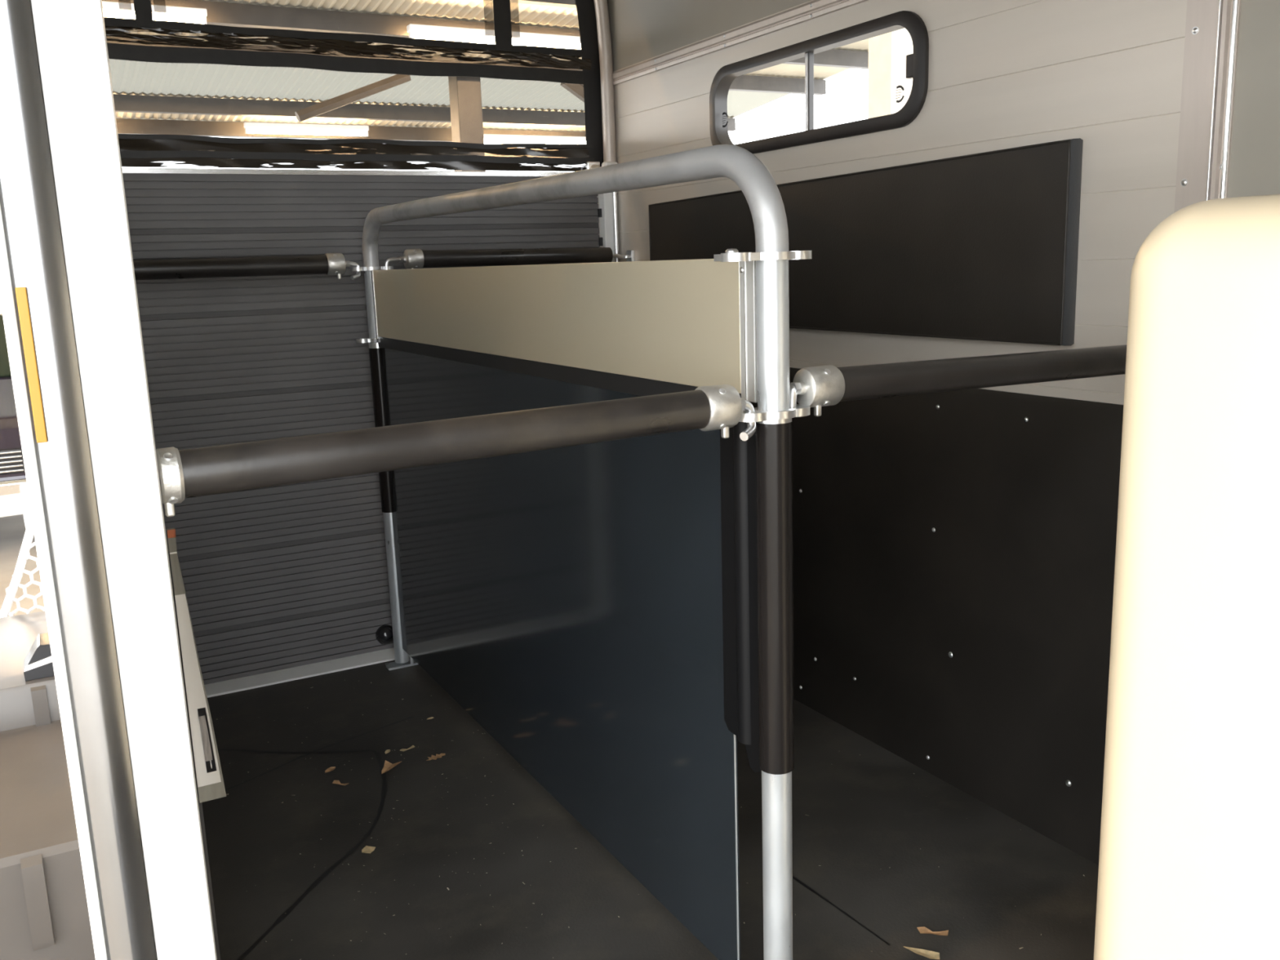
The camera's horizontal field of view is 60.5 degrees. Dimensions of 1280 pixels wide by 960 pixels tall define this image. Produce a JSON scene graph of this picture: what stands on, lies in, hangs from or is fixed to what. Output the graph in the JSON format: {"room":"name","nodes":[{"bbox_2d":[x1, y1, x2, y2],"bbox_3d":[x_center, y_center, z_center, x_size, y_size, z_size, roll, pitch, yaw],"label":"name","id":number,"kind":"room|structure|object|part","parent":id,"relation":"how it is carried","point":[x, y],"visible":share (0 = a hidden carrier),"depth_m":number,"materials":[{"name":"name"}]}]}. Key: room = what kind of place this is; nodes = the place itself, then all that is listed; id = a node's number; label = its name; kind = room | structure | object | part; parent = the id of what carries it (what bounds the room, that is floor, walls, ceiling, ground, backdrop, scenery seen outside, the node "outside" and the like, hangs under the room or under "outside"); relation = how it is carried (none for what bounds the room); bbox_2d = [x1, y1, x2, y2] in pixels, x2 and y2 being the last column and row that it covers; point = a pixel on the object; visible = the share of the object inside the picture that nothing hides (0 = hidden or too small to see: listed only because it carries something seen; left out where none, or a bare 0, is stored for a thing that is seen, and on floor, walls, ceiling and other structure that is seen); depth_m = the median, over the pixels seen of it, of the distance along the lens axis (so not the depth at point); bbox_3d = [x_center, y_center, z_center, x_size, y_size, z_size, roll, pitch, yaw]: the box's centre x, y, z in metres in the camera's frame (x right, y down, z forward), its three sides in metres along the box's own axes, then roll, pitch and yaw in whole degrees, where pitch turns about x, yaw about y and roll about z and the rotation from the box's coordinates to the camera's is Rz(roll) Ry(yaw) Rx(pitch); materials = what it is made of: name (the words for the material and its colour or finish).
{"room":"horse trailer interior","nodes":[
{"label":"horse trailer interior","id":0,"kind":"room"},
{"bbox_2d":[30,0,220,959],"bbox_3d":[-1.101,-0.047,2.211,0.072,2.000,2.350,-8,13,-28],"label":"door frame","id":1,"kind":"structure","parent":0,"point":[70,35],"depth_m":1.17,"materials":[{"name":"white metal"}]},
{"bbox_2d":[0,611,95,959],"bbox_3d":[-1.562,0.796,2.790,0.266,0.652,1.631,-8,13,-28],"label":"mudguard","id":2,"kind":"object","parent":1,"relation":"attached to","point":[44,913],"visible":0.77,"depth_m":2.18,"materials":[{"name":"beige plastic"}]},
{"bbox_2d":[23,632,54,680],"bbox_3d":[-1.472,0.433,2.709,0.093,0.083,0.104,-8,13,-28],"label":"tool pouch","id":3,"kind":"object","parent":2,"relation":"on","point":[37,663],"visible":0.68,"depth_m":2.67,"materials":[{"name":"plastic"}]},
{"bbox_2d":[0,0,156,959],"bbox_3d":[-0.757,0.059,1.446,0.060,1.870,0.696,-8,13,-28],"label":"door","id":4,"kind":"structure","parent":1,"relation":"in","point":[34,297],"depth_m":1.13,"materials":[{"name":"metal"}]},
{"bbox_2d":[166,528,226,802],"bbox_3d":[-0.532,0.231,1.321,0.025,0.381,0.122,-6,12,-19],"label":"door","id":5,"kind":"structure","parent":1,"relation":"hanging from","point":[209,776],"depth_m":1.31,"materials":[{"name":"white metal"}]},
{"bbox_2d":[593,0,616,162],"bbox_3d":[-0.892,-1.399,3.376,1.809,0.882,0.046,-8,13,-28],"label":"trim","id":6,"kind":"structure","parent":1,"relation":"attached to","point":[602,12],"depth_m":3.79,"materials":[{"name":"metal"}]},
{"bbox_2d":[103,0,617,171],"bbox_3d":[-0.871,-1.407,3.390,1.772,0.867,0.097,-8,13,-28],"label":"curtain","id":7,"kind":"object","parent":6,"relation":"hanging from","point":[136,150],"visible":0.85,"depth_m":3.47,"materials":[{"name":"fabric"}]},
{"bbox_2d":[201,657,1098,959],"bbox_3d":[0.155,0.941,2.063,1.896,0.061,4.120,-8,13,-28],"label":"floor","id":8,"kind":"structure","parent":0,"point":[996,886],"depth_m":2.45,"materials":[{"name":"black rubber"}]},
{"bbox_2d":[324,766,335,773],"bbox_3d":[-0.823,0.770,2.914,0.019,0.004,0.039,1,12,13],"label":"dry leaf","id":9,"kind":"object","parent":8,"relation":"on","point":[331,768],"visible":1,"depth_m":2.92,"materials":[{"name":"brown plant"}]},
{"bbox_2d":[332,780,349,785],"bbox_3d":[-0.774,0.784,2.835,0.048,0.004,0.018,3,12,23],"label":"dry leaf","id":10,"kind":"object","parent":8,"relation":"on","point":[337,782],"visible":1,"depth_m":2.84,"materials":[{"name":"brown plant"}]},
{"bbox_2d":[121,168,603,697],"bbox_3d":[-0.845,-0.196,3.651,1.666,1.613,0.135,-8,13,-28],"label":"ramp","id":11,"kind":"object","parent":8,"relation":"on","point":[290,582],"visible":0.31,"depth_m":3.50,"materials":[{"name":"rubber"}]},
{"bbox_2d":[361,845,375,853],"bbox_3d":[-0.621,0.845,2.506,0.028,0.002,0.028,2,12,17],"label":"chip","id":12,"kind":"object","parent":8,"relation":"on","point":[366,849],"visible":1,"depth_m":2.51,"materials":[{"name":"beige wood"}]},
{"bbox_2d":[381,760,400,773],"bbox_3d":[-0.668,0.762,2.907,0.051,0.013,0.063,2,12,17],"label":"dry leaf","id":13,"kind":"object","parent":8,"relation":"on","point":[388,766],"visible":1,"depth_m":2.92,"materials":[{"name":"brown plant"}]},
{"bbox_2d":[400,745,414,751],"bbox_3d":[-0.642,0.742,3.026,0.016,0.004,0.044,9,16,43],"label":"dry leaf","id":14,"kind":"object","parent":8,"relation":"on","point":[412,746],"visible":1,"depth_m":3.02,"materials":[{"name":"brown plant"}]},
{"bbox_2d":[426,753,444,760],"bbox_3d":[-0.553,0.750,2.971,0.058,0.003,0.034,-8,13,-28],"label":"dry leaf","id":15,"kind":"object","parent":8,"relation":"on","point":[440,755],"visible":1,"depth_m":2.97,"materials":[{"name":"brown plant"}]},
{"bbox_2d":[350,144,812,959],"bbox_3d":[-0.310,0.060,2.608,0.150,1.483,2.210,-8,13,-28],"label":"divider","id":16,"kind":"object","parent":8,"relation":"on","point":[615,615],"visible":0.94,"depth_m":2.12,"materials":[{"name":"metal"}]},
{"bbox_2d":[133,253,360,280],"bbox_3d":[-1.216,-0.614,3.212,0.796,0.083,0.067,-8,13,-28],"label":"bar","id":17,"kind":"object","parent":16,"relation":"attached to","point":[329,264],"visible":0.7,"depth_m":3.21,"materials":[{"name":"metal"}]},
{"bbox_3d":[-0.824,-0.442,3.458,0.137,0.012,0.094,-8,13,-28],"label":"bracket plate","id":18,"kind":"part","parent":16,"relation":"part of","materials":[{"name":"metal"}]},
{"bbox_3d":[-0.837,-0.660,3.426,0.137,0.012,0.068,-8,13,-28],"label":"bracket plate","id":19,"kind":"part","parent":16,"relation":"part of","materials":[{"name":"metal"}]},
{"bbox_3d":[-0.818,-0.028,3.551,0.048,1.294,0.048,-8,13,-28],"label":"post","id":20,"kind":"part","parent":16,"relation":"part of","materials":[{"name":"metal"}]},
{"bbox_3d":[-0.791,0.616,3.678,0.116,0.007,0.054,-8,13,-28],"label":"foot plate","id":21,"kind":"part","parent":16,"relation":"part of","materials":[{"name":"metal"}]},
{"bbox_2d":[155,384,755,516],"bbox_3d":[-0.190,-0.051,1.414,0.815,0.088,0.064,-8,13,-28],"label":"bar","id":22,"kind":"object","parent":16,"relation":"attached to","point":[185,473],"visible":0.93,"depth_m":1.35,"materials":[{"name":"metal"}]},
{"bbox_2d":[384,247,634,269],"bbox_3d":[-0.416,-0.731,3.647,0.884,0.090,0.064,-8,13,-28],"label":"bar","id":23,"kind":"object","parent":16,"relation":"attached to","point":[411,258],"visible":0.85,"depth_m":3.60,"materials":[{"name":"metal"}]},
{"bbox_3d":[-0.323,-0.390,2.526,0.024,0.203,2.017,-8,13,-28],"label":"aluminium rail","id":24,"kind":"part","parent":16,"relation":"part of","materials":[{"name":"beige metal"}]},
{"bbox_3d":[-0.322,0.225,2.684,0.006,1.000,1.998,-8,13,-28],"label":"kick panel","id":25,"kind":"part","parent":16,"relation":"part of","materials":[{"name":"blue laminate"}]},
{"bbox_3d":[0.158,-0.329,1.616,0.142,0.012,0.169,-8,13,-28],"label":"bracket plate","id":26,"kind":"part","parent":16,"relation":"part of","materials":[{"name":"metal"}]},
{"bbox_3d":[0.211,0.313,1.703,0.048,1.301,0.048,-8,13,-28],"label":"post","id":27,"kind":"part","parent":16,"relation":"part of","materials":[{"name":"metal"}]},
{"bbox_3d":[0.194,-0.099,1.619,0.129,0.012,0.068,-8,13,-28],"label":"bracket plate","id":28,"kind":"part","parent":16,"relation":"part of","materials":[{"name":"metal"}]},
{"bbox_2d":[789,344,1126,416],"bbox_3d":[0.609,-0.177,1.836,0.888,0.083,0.061,-8,13,-28],"label":"bar","id":29,"kind":"object","parent":16,"relation":"attached to","point":[815,387],"visible":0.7,"depth_m":1.75,"materials":[{"name":"metal"}]},
{"bbox_2d":[226,682,1084,959],"bbox_3d":[-0.199,0.794,2.697,1.693,0.001,2.389,-8,13,-28],"label":"litter","id":30,"kind":"object","parent":8,"relation":"on","point":[371,682],"visible":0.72,"depth_m":2.45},
{"bbox_2d":[903,946,939,959],"bbox_3d":[0.531,0.893,2.072,0.072,0.004,0.024,5,13,29],"label":"chip","id":31,"kind":"object","parent":8,"relation":"on","point":[927,953],"visible":1,"depth_m":2.07,"materials":[{"name":"brown wood"}]},
{"bbox_2d":[916,926,948,935],"bbox_3d":[0.570,0.879,2.134,0.060,0.005,0.022,0,11,12],"label":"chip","id":32,"kind":"object","parent":8,"relation":"on","point":[922,930],"visible":1,"depth_m":2.13,"materials":[{"name":"beige wood"}]},
{"bbox_2d":[1093,194,1279,959],"bbox_3d":[1.079,0.341,1.309,0.697,1.352,0.773,-8,13,-28],"label":"locker","id":33,"kind":"object","parent":8,"relation":"on","point":[1189,855],"visible":1,"depth_m":1.30,"materials":[{"name":"beige plastic"}]},
{"bbox_2d":[607,0,811,71],"bbox_3d":[0.068,-1.263,1.605,1.856,0.586,4.100,-8,13,-28],"label":"ceiling","id":34,"kind":"structure","parent":0,"point":[641,30],"depth_m":3.46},
{"bbox_2d":[613,0,1279,865],"bbox_3d":[0.905,-0.128,2.287,0.043,2.000,4.120,-8,13,-28],"label":"wall","id":35,"kind":"structure","parent":0,"point":[954,552],"depth_m":2.49,"materials":[{"name":"metal"}]},
{"bbox_2d":[596,191,619,262],"bbox_3d":[-0.101,-0.305,4.062,0.050,1.620,0.114,-8,13,-28],"label":"trim","id":36,"kind":"structure","parent":35,"relation":"attached to","point":[608,222],"depth_m":3.90,"materials":[{"name":"white metal"}]},
{"bbox_2d":[612,0,868,85],"bbox_3d":[0.822,-1.094,2.159,0.013,0.043,3.880,-8,13,-28],"label":"trim","id":37,"kind":"structure","parent":35,"relation":"attached to","point":[807,11],"depth_m":3.13,"materials":[{"name":"metal"}]},
{"bbox_2d":[709,10,928,154],"bbox_3d":[0.446,-1.026,2.913,0.046,0.260,0.922,-8,13,-28],"label":"window","id":38,"kind":"structure","parent":35,"relation":"in","point":[917,63],"depth_m":2.82,"materials":[{"name":"black rubber"}]},
{"bbox_2d":[648,137,1083,346],"bbox_3d":[0.458,-0.607,2.939,0.042,0.408,1.708,-8,13,-28],"label":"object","id":39,"kind":"object","parent":35,"relation":"attached to","point":[981,246],"visible":0.71,"depth_m":2.52,"materials":[{"name":"black plastic"}]},
{"bbox_2d":[1173,0,1241,213],"bbox_3d":[1.021,-0.085,2.055,0.026,1.900,0.100,-8,13,-28],"label":"trim","id":40,"kind":"structure","parent":35,"relation":"attached to","point":[1211,37],"depth_m":1.93,"materials":[{"name":"metal"}]},
{"label":"outside","id":41,"kind":"structure","parent":0,"visible":0},
{"bbox_2d":[0,514,44,617],"bbox_3d":[-2.426,0.561,6.861,30.000,0.100,38.000,-8,13,-28],"label":"ground","id":42,"kind":"structure","parent":41,"point":[12,528],"depth_m":7.02,"materials":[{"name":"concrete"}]},
{"bbox_2d":[0,308,26,495],"bbox_3d":[-5.304,-0.521,8.517,1.700,1.560,4.140,-8,13,-28],"label":"parked car","id":43,"kind":"object","parent":42,"relation":"on","point":[12,472],"visible":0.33,"depth_m":7.04,"materials":[{"name":"black paint"}]},
{"bbox_2d":[0,448,25,475],"bbox_3d":[-4.345,-0.073,6.829,0.900,0.160,0.055,-8,13,-28],"label":"grille","id":44,"kind":"object","parent":43,"relation":"attached to","point":[11,460],"depth_m":6.99,"materials":[{"name":"silver metal"}]},
{"bbox_2d":[0,482,44,617],"bbox_3d":[-2.098,0.587,3.480,0.468,1.131,0.156,-8,13,-28],"label":"stand","id":45,"kind":"object","parent":42,"relation":"on","point":[12,504],"visible":0.4,"depth_m":3.48,"materials":[{"name":"white metal"}]},
{"bbox_3d":[-2.070,0.623,3.502,0.407,1.051,0.026,-8,13,-28],"label":"leg","id":46,"kind":"part","parent":45,"relation":"part of","materials":[{"name":"white plastic"}]},
{"bbox_2d":[448,76,485,171],"bbox_3d":[-1.762,-2.405,11.710,0.260,3.780,0.260,-8,13,-28],"label":"column","id":47,"kind":"structure","parent":42,"relation":"on","point":[464,92],"depth_m":11.32,"materials":[{"name":"wood"}]},
{"bbox_2d":[867,27,913,118],"bbox_3d":[1.675,-1.915,7.322,0.220,4.310,0.230,-8,13,-28],"label":"wall","id":48,"kind":"structure","parent":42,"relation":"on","point":[887,52],"depth_m":7.08,"materials":[{"name":"white"}]},
{"bbox_3d":[-9.389,-1.348,7.660,0.260,3.780,0.260,-8,13,-28],"label":"column","id":49,"kind":"structure","parent":0,"visible":0},
{"bbox_2d":[102,0,868,157],"bbox_3d":[-5.369,-2.859,3.563,22.600,2.195,16.200,-8,13,-28],"label":"hall roof","id":50,"kind":"structure","parent":49,"relation":"on","point":[150,98],"depth_m":11.62,"materials":[{"name":"metal"}]},
{"bbox_2d":[102,0,135,18],"bbox_3d":[-3.983,-3.577,8.375,0.219,0.113,0.100,-8,13,-28],"label":"tube light","id":51,"kind":"object","parent":50,"relation":"attached to","point":[110,9],"depth_m":8.34,"materials":[{"name":"white plastic"}]},
{"bbox_2d":[151,4,207,24],"bbox_3d":[-3.602,-3.629,8.578,0.401,0.115,0.100,-8,13,-28],"label":"tube light","id":52,"kind":"object","parent":50,"relation":"attached to","point":[180,14],"depth_m":8.56,"materials":[{"name":"white plastic"}]},
{"bbox_2d":[243,121,368,136],"bbox_3d":[-3.861,-4.074,12.756,1.410,0.120,0.100,-8,13,-28],"label":"tube light","id":53,"kind":"object","parent":50,"relation":"attached to","point":[250,127],"visible":1,"depth_m":12.71,"materials":[{"name":"white plastic"}]},
{"bbox_2d":[406,23,494,44],"bbox_3d":[-1.666,-3.895,9.607,0.799,0.120,0.100,-8,13,-28],"label":"tube light","id":54,"kind":"object","parent":50,"relation":"attached to","point":[450,33],"depth_m":9.57,"materials":[{"name":"white plastic"}]},
{"bbox_2d":[483,133,586,144],"bbox_3d":[-1.396,-4.357,14.076,1.660,0.120,0.100,-8,13,-28],"label":"tube light","id":55,"kind":"object","parent":50,"relation":"attached to","point":[488,138],"visible":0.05,"depth_m":14.04,"materials":[{"name":"white plastic"}]},
{"bbox_2d":[511,31,581,48],"bbox_3d":[-0.872,-4.007,10.028,0.682,0.115,0.100,-8,13,-28],"label":"tube light","id":56,"kind":"object","parent":50,"relation":"attached to","point":[534,39],"depth_m":10.01,"materials":[{"name":"white plastic"}]}
]}

